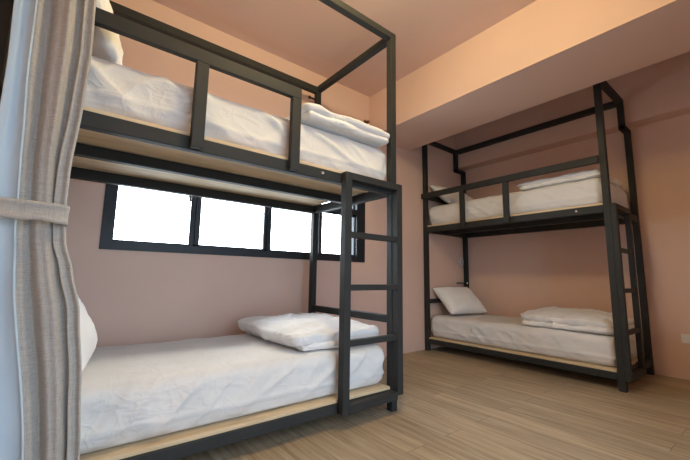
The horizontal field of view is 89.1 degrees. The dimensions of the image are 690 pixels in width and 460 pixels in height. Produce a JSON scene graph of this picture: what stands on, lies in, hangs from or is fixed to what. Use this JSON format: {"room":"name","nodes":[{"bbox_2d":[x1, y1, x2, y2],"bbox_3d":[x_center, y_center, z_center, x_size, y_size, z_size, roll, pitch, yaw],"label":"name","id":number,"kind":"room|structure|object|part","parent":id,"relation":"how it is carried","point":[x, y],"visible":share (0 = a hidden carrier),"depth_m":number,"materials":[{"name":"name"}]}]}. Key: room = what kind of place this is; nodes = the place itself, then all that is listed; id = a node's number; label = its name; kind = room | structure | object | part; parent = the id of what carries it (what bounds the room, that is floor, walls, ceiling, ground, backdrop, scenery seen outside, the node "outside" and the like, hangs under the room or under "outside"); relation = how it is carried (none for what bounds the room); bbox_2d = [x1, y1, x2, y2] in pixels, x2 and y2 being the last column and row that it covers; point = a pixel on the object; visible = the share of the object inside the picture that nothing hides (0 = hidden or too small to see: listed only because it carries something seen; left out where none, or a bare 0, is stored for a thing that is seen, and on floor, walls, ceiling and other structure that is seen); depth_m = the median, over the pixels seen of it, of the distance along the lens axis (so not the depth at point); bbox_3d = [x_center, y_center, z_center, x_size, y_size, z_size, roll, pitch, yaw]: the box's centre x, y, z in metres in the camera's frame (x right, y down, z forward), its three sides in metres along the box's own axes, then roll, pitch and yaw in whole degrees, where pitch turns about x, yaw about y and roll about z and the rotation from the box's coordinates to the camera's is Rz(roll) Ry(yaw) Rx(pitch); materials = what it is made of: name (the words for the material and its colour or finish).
{"room":"dormitory","nodes":[
{"label":"dormitory","id":0,"kind":"room"},
{"bbox_2d":[66,0,463,356],"bbox_3d":[-0.278,-0.141,3.519,4.905,2.909,0.160,7,-10,-38],"label":"wall","id":1,"kind":"structure","parent":0,"point":[129,297],"depth_m":2.92,"materials":[{"name":"pink paint"}]},
{"bbox_2d":[99,184,364,262],"bbox_3d":[-0.723,-0.262,3.123,2.336,1.013,0.104,7,-10,-38],"label":"window","id":2,"kind":"structure","parent":1,"relation":"in","point":[107,241],"depth_m":2.76,"materials":[{"name":"black metal"}]},
{"bbox_3d":[-1.389,-0.113,2.603,0.550,0.442,0.025,7,-10,-38],"label":"sash","id":3,"kind":"part","parent":2,"relation":"part of","materials":[{"name":"black metal"}]},
{"bbox_3d":[-0.928,-0.062,2.928,0.602,0.442,0.025,7,-10,-38],"label":"sash","id":4,"kind":"part","parent":2,"relation":"part of","materials":[{"name":"black metal"}]},
{"bbox_3d":[-0.502,-0.004,3.300,0.554,0.442,0.025,7,-10,-38],"label":"sash","id":5,"kind":"part","parent":2,"relation":"part of","materials":[{"name":"black metal"}]},
{"bbox_3d":[-0.088,0.041,3.587,0.476,0.442,0.025,7,-10,-38],"label":"sash","id":6,"kind":"part","parent":2,"relation":"part of","materials":[{"name":"black metal"}]},
{"bbox_2d":[152,0,689,134],"bbox_3d":[0.873,-1.788,2.439,5.065,0.100,3.584,7,-10,-38],"label":"ceiling","id":7,"kind":"structure","parent":0,"point":[311,35],"depth_m":2.91,"materials":[{"name":"pink paint"}]},
{"bbox_2d":[369,0,689,150],"bbox_3d":[1.551,-1.415,2.936,0.659,0.484,3.264,7,-10,-38],"label":"beam","id":8,"kind":"structure","parent":7,"relation":"attached to","point":[546,50],"depth_m":2.73,"materials":[{"name":"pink paint"}]},
{"bbox_2d":[177,346,689,459],"bbox_3d":[0.826,1.194,2.036,5.065,0.100,3.584,7,-10,-38],"label":"floor","id":9,"kind":"structure","parent":0,"point":[454,404],"depth_m":2.12,"materials":[{"name":"brown wood"}]},
{"bbox_2d":[0,0,402,459],"bbox_3d":[-0.747,-0.198,2.187,2.062,2.650,1.072,7,-10,-38],"label":"bunk bed","id":10,"kind":"object","parent":9,"relation":"on","point":[111,148],"visible":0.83,"depth_m":2.04,"materials":[{"name":"grey paint"}]},
{"bbox_3d":[-1.248,-0.339,1.210,0.050,2.650,0.050,7,-10,-38],"label":"post","id":11,"kind":"part","parent":10,"relation":"part of","materials":[{"name":"black metal"}]},
{"bbox_3d":[-1.064,-0.276,2.600,1.958,0.065,0.050,7,-10,-38],"label":"bed rail","id":12,"kind":"part","parent":10,"relation":"part of","materials":[{"name":"black metal"}]},
{"bbox_2d":[3,56,386,179],"bbox_3d":[-0.752,-0.506,2.254,2.031,0.268,0.990,7,-10,-38],"label":"mattress","id":13,"kind":"object","parent":10,"relation":"on","point":[119,89],"visible":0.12,"depth_m":1.75,"materials":[{"name":"white fabric"}]},
{"bbox_2d":[92,0,122,64],"bbox_3d":[-1.257,-0.947,1.748,0.269,0.470,0.673,6,-9,-33],"label":"pillow","id":14,"kind":"object","parent":13,"relation":"on","point":[106,44],"visible":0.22,"depth_m":1.52,"materials":[{"name":"white fabric"}]},
{"bbox_2d":[285,103,389,147],"bbox_3d":[-0.195,-0.650,2.559,0.712,0.116,0.839,7,-10,-38],"label":"quilt","id":15,"kind":"object","parent":13,"relation":"on","point":[313,115],"visible":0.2,"depth_m":2.22,"materials":[{"name":"white fabric"}]},
{"bbox_3d":[-0.461,-0.369,1.846,1.958,0.065,0.046,7,-10,-38],"label":"bed rail","id":16,"kind":"part","parent":10,"relation":"part of","materials":[{"name":"black metal"}]},
{"bbox_3d":[-0.744,-0.831,1.621,1.250,0.065,0.032,7,-10,-38],"label":"guard rail","id":17,"kind":"part","parent":10,"relation":"part of","materials":[{"name":"black metal"}]},
{"bbox_2d":[80,334,383,454],"bbox_3d":[-0.777,0.829,2.063,1.992,0.264,0.977,7,-10,-38],"label":"mattress","id":18,"kind":"object","parent":10,"relation":"on","point":[134,392],"visible":0.82,"depth_m":1.69,"materials":[{"name":"white fabric"}]},
{"bbox_2d":[77,295,97,371],"bbox_3d":[-1.321,0.435,1.617,0.291,0.351,0.685,7,-10,-40],"label":"pillow","id":19,"kind":"object","parent":18,"relation":"on","point":[88,334],"visible":0.18,"depth_m":1.48,"materials":[{"name":"white fabric"}]},
{"bbox_2d":[238,312,378,350],"bbox_3d":[-0.285,0.679,2.484,0.722,0.160,0.908,7,-10,-38],"label":"quilt","id":20,"kind":"object","parent":18,"relation":"on","point":[301,331],"visible":0.9,"depth_m":2.20,"materials":[{"name":"white fabric"}]},
{"bbox_3d":[-0.482,0.962,1.666,1.958,0.056,0.046,7,-10,-38],"label":"bed rail","id":21,"kind":"part","parent":10,"relation":"part of","materials":[{"name":"grey paint"}]},
{"bbox_3d":[-0.280,-0.054,3.200,0.050,2.650,0.050,7,-10,-38],"label":"post","id":22,"kind":"part","parent":10,"relation":"part of","materials":[{"name":"black metal"}]},
{"bbox_3d":[0.023,-0.227,2.838,0.046,0.065,0.922,7,-10,-38],"label":"rail","id":23,"kind":"part","parent":10,"relation":"part of","materials":[{"name":"black metal"}]},
{"bbox_3d":[0.325,-0.147,2.445,0.050,2.650,0.050,7,-10,-38],"label":"post","id":24,"kind":"part","parent":10,"relation":"part of","materials":[{"name":"black metal"}]},
{"bbox_2d":[421,81,653,392],"bbox_3d":[1.933,0.073,3.877,0.938,2.650,1.980,7,-10,-38],"label":"bunk bed","id":25,"kind":"object","parent":9,"relation":"on","point":[608,214],"visible":0.91,"depth_m":3.35,"materials":[{"name":"grey paint"}]},
{"bbox_3d":[1.014,0.125,4.372,0.050,2.650,0.050,7,-10,-38],"label":"post","id":26,"kind":"part","parent":25,"relation":"part of","materials":[{"name":"black metal"}]},
{"bbox_3d":[1.352,0.039,4.650,0.804,0.065,0.046,7,-10,-38],"label":"rail","id":27,"kind":"part","parent":25,"relation":"part of","materials":[{"name":"black metal"}]},
{"bbox_3d":[1.614,0.198,4.843,0.226,2.650,0.050,7,-10,-38],"label":"post","id":28,"kind":"part","parent":25,"relation":"part of","materials":[{"name":"black metal"}]},
{"bbox_3d":[1.561,-0.512,3.708,0.032,0.065,1.892,7,-10,-38],"label":"guard rail","id":29,"kind":"part","parent":25,"relation":"part of","materials":[{"name":"black metal"}]},
{"bbox_3d":[1.605,-0.091,3.657,0.046,0.065,1.838,7,-10,-38],"label":"bed rail","id":30,"kind":"part","parent":25,"relation":"part of","materials":[{"name":"black metal"}]},
{"bbox_3d":[1.584,1.239,3.477,0.046,0.056,1.838,7,-10,-38],"label":"bed rail","id":31,"kind":"part","parent":25,"relation":"part of","materials":[{"name":"black metal"}]},
{"bbox_2d":[429,178,628,224],"bbox_3d":[1.933,-0.226,3.950,0.864,0.252,1.894,7,-10,-38],"label":"mattress","id":32,"kind":"object","parent":25,"relation":"on","point":[587,191],"visible":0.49,"depth_m":3.41,"materials":[{"name":"white fabric"}]},
{"bbox_2d":[429,185,473,203],"bbox_3d":[1.444,-0.426,4.579,0.661,0.296,0.318,6,-9,-34],"label":"pillow","id":33,"kind":"object","parent":32,"relation":"on","point":[451,198],"visible":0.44,"depth_m":4.39,"materials":[{"name":"white fabric"}]},
{"bbox_2d":[516,169,622,190],"bbox_3d":[2.266,-0.454,3.547,0.754,0.103,0.766,7,-10,-38],"label":"quilt","id":34,"kind":"object","parent":32,"relation":"on","point":[586,174],"visible":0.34,"depth_m":3.30,"materials":[{"name":"white fabric"}]},
{"bbox_2d":[431,313,636,366],"bbox_3d":[1.914,1.107,3.768,0.847,0.254,1.888,7,-10,-38],"label":"mattress","id":35,"kind":"object","parent":25,"relation":"on","point":[490,330],"visible":0.77,"depth_m":3.35,"materials":[{"name":"white fabric"}]},
{"bbox_2d":[433,287,486,313],"bbox_3d":[1.443,0.877,4.394,0.660,0.326,0.333,6,-9,-31],"label":"pillow","id":36,"kind":"object","parent":35,"relation":"on","point":[457,300],"visible":1,"depth_m":4.28,"materials":[{"name":"white fabric"}]},
{"bbox_2d":[520,306,634,334],"bbox_3d":[2.224,0.840,3.378,0.785,0.184,0.833,7,-10,-38],"label":"quilt","id":37,"kind":"object","parent":35,"relation":"on","point":[573,319],"visible":0.83,"depth_m":3.18,"materials":[{"name":"white fabric"}]},
{"bbox_3d":[2.272,-0.009,4.181,0.050,0.065,1.838,7,-10,-38],"label":"bed rail","id":38,"kind":"part","parent":25,"relation":"part of","materials":[{"name":"black metal"}]},
{"bbox_3d":[2.188,-0.055,2.905,0.050,2.650,0.050,7,-10,-38],"label":"post","id":39,"kind":"part","parent":25,"relation":"part of","materials":[{"name":"black metal"}]},
{"bbox_3d":[2.523,-0.140,3.186,0.804,0.065,0.046,7,-10,-38],"label":"rail","id":40,"kind":"part","parent":25,"relation":"part of","materials":[{"name":"black metal"}]},
{"bbox_3d":[2.788,0.018,3.376,0.226,2.650,0.050,7,-10,-38],"label":"post","id":41,"kind":"part","parent":25,"relation":"part of","materials":[{"name":"black metal"}]},
{"bbox_3d":[2.502,1.190,3.006,0.804,0.056,0.046,7,-10,-38],"label":"rail","id":42,"kind":"part","parent":25,"relation":"part of","materials":[{"name":"black metal"}]},
{"bbox_2d":[464,113,689,379],"bbox_3d":[2.770,-0.062,3.745,0.160,2.909,3.584,7,-10,-38],"label":"wall","id":43,"kind":"structure","parent":0,"point":[511,275],"depth_m":3.64,"materials":[{"name":"pink paint"}]},
{"bbox_2d":[455,52,689,170],"bbox_3d":[2.658,-1.268,3.804,0.173,0.509,3.264,7,-10,-38],"label":"beam","id":44,"kind":"structure","parent":43,"relation":"attached to","point":[660,91],"depth_m":3.78,"materials":[{"name":"pink paint"}]},
{"bbox_2d":[681,334,689,342],"bbox_3d":[3.048,0.963,3.091,0.013,0.076,0.120,7,-10,-38],"label":"wall socket","id":45,"kind":"object","parent":43,"relation":"attached to","point":[685,338],"visible":1,"depth_m":3.11,"materials":[{"name":"white plastic"}]},
{"bbox_3d":[-1.070,-0.531,0.730,0.160,2.909,3.264,7,-10,-38],"label":"wall","id":46,"kind":"structure","parent":0,"visible":0},
{"bbox_3d":[-0.545,-1.737,0.601,0.274,0.028,1.880,7,-10,-38],"label":"rail","id":47,"kind":"object","parent":46,"relation":"attached to","visible":0},
{"bbox_2d":[0,0,95,459],"bbox_3d":[-1.026,-0.330,1.150,0.465,2.575,0.128,7,-10,-38],"label":"curtain","id":48,"kind":"object","parent":47,"relation":"hanging from","point":[51,42],"visible":1,"depth_m":1.12,"materials":[{"name":"fabric"}]}
]}

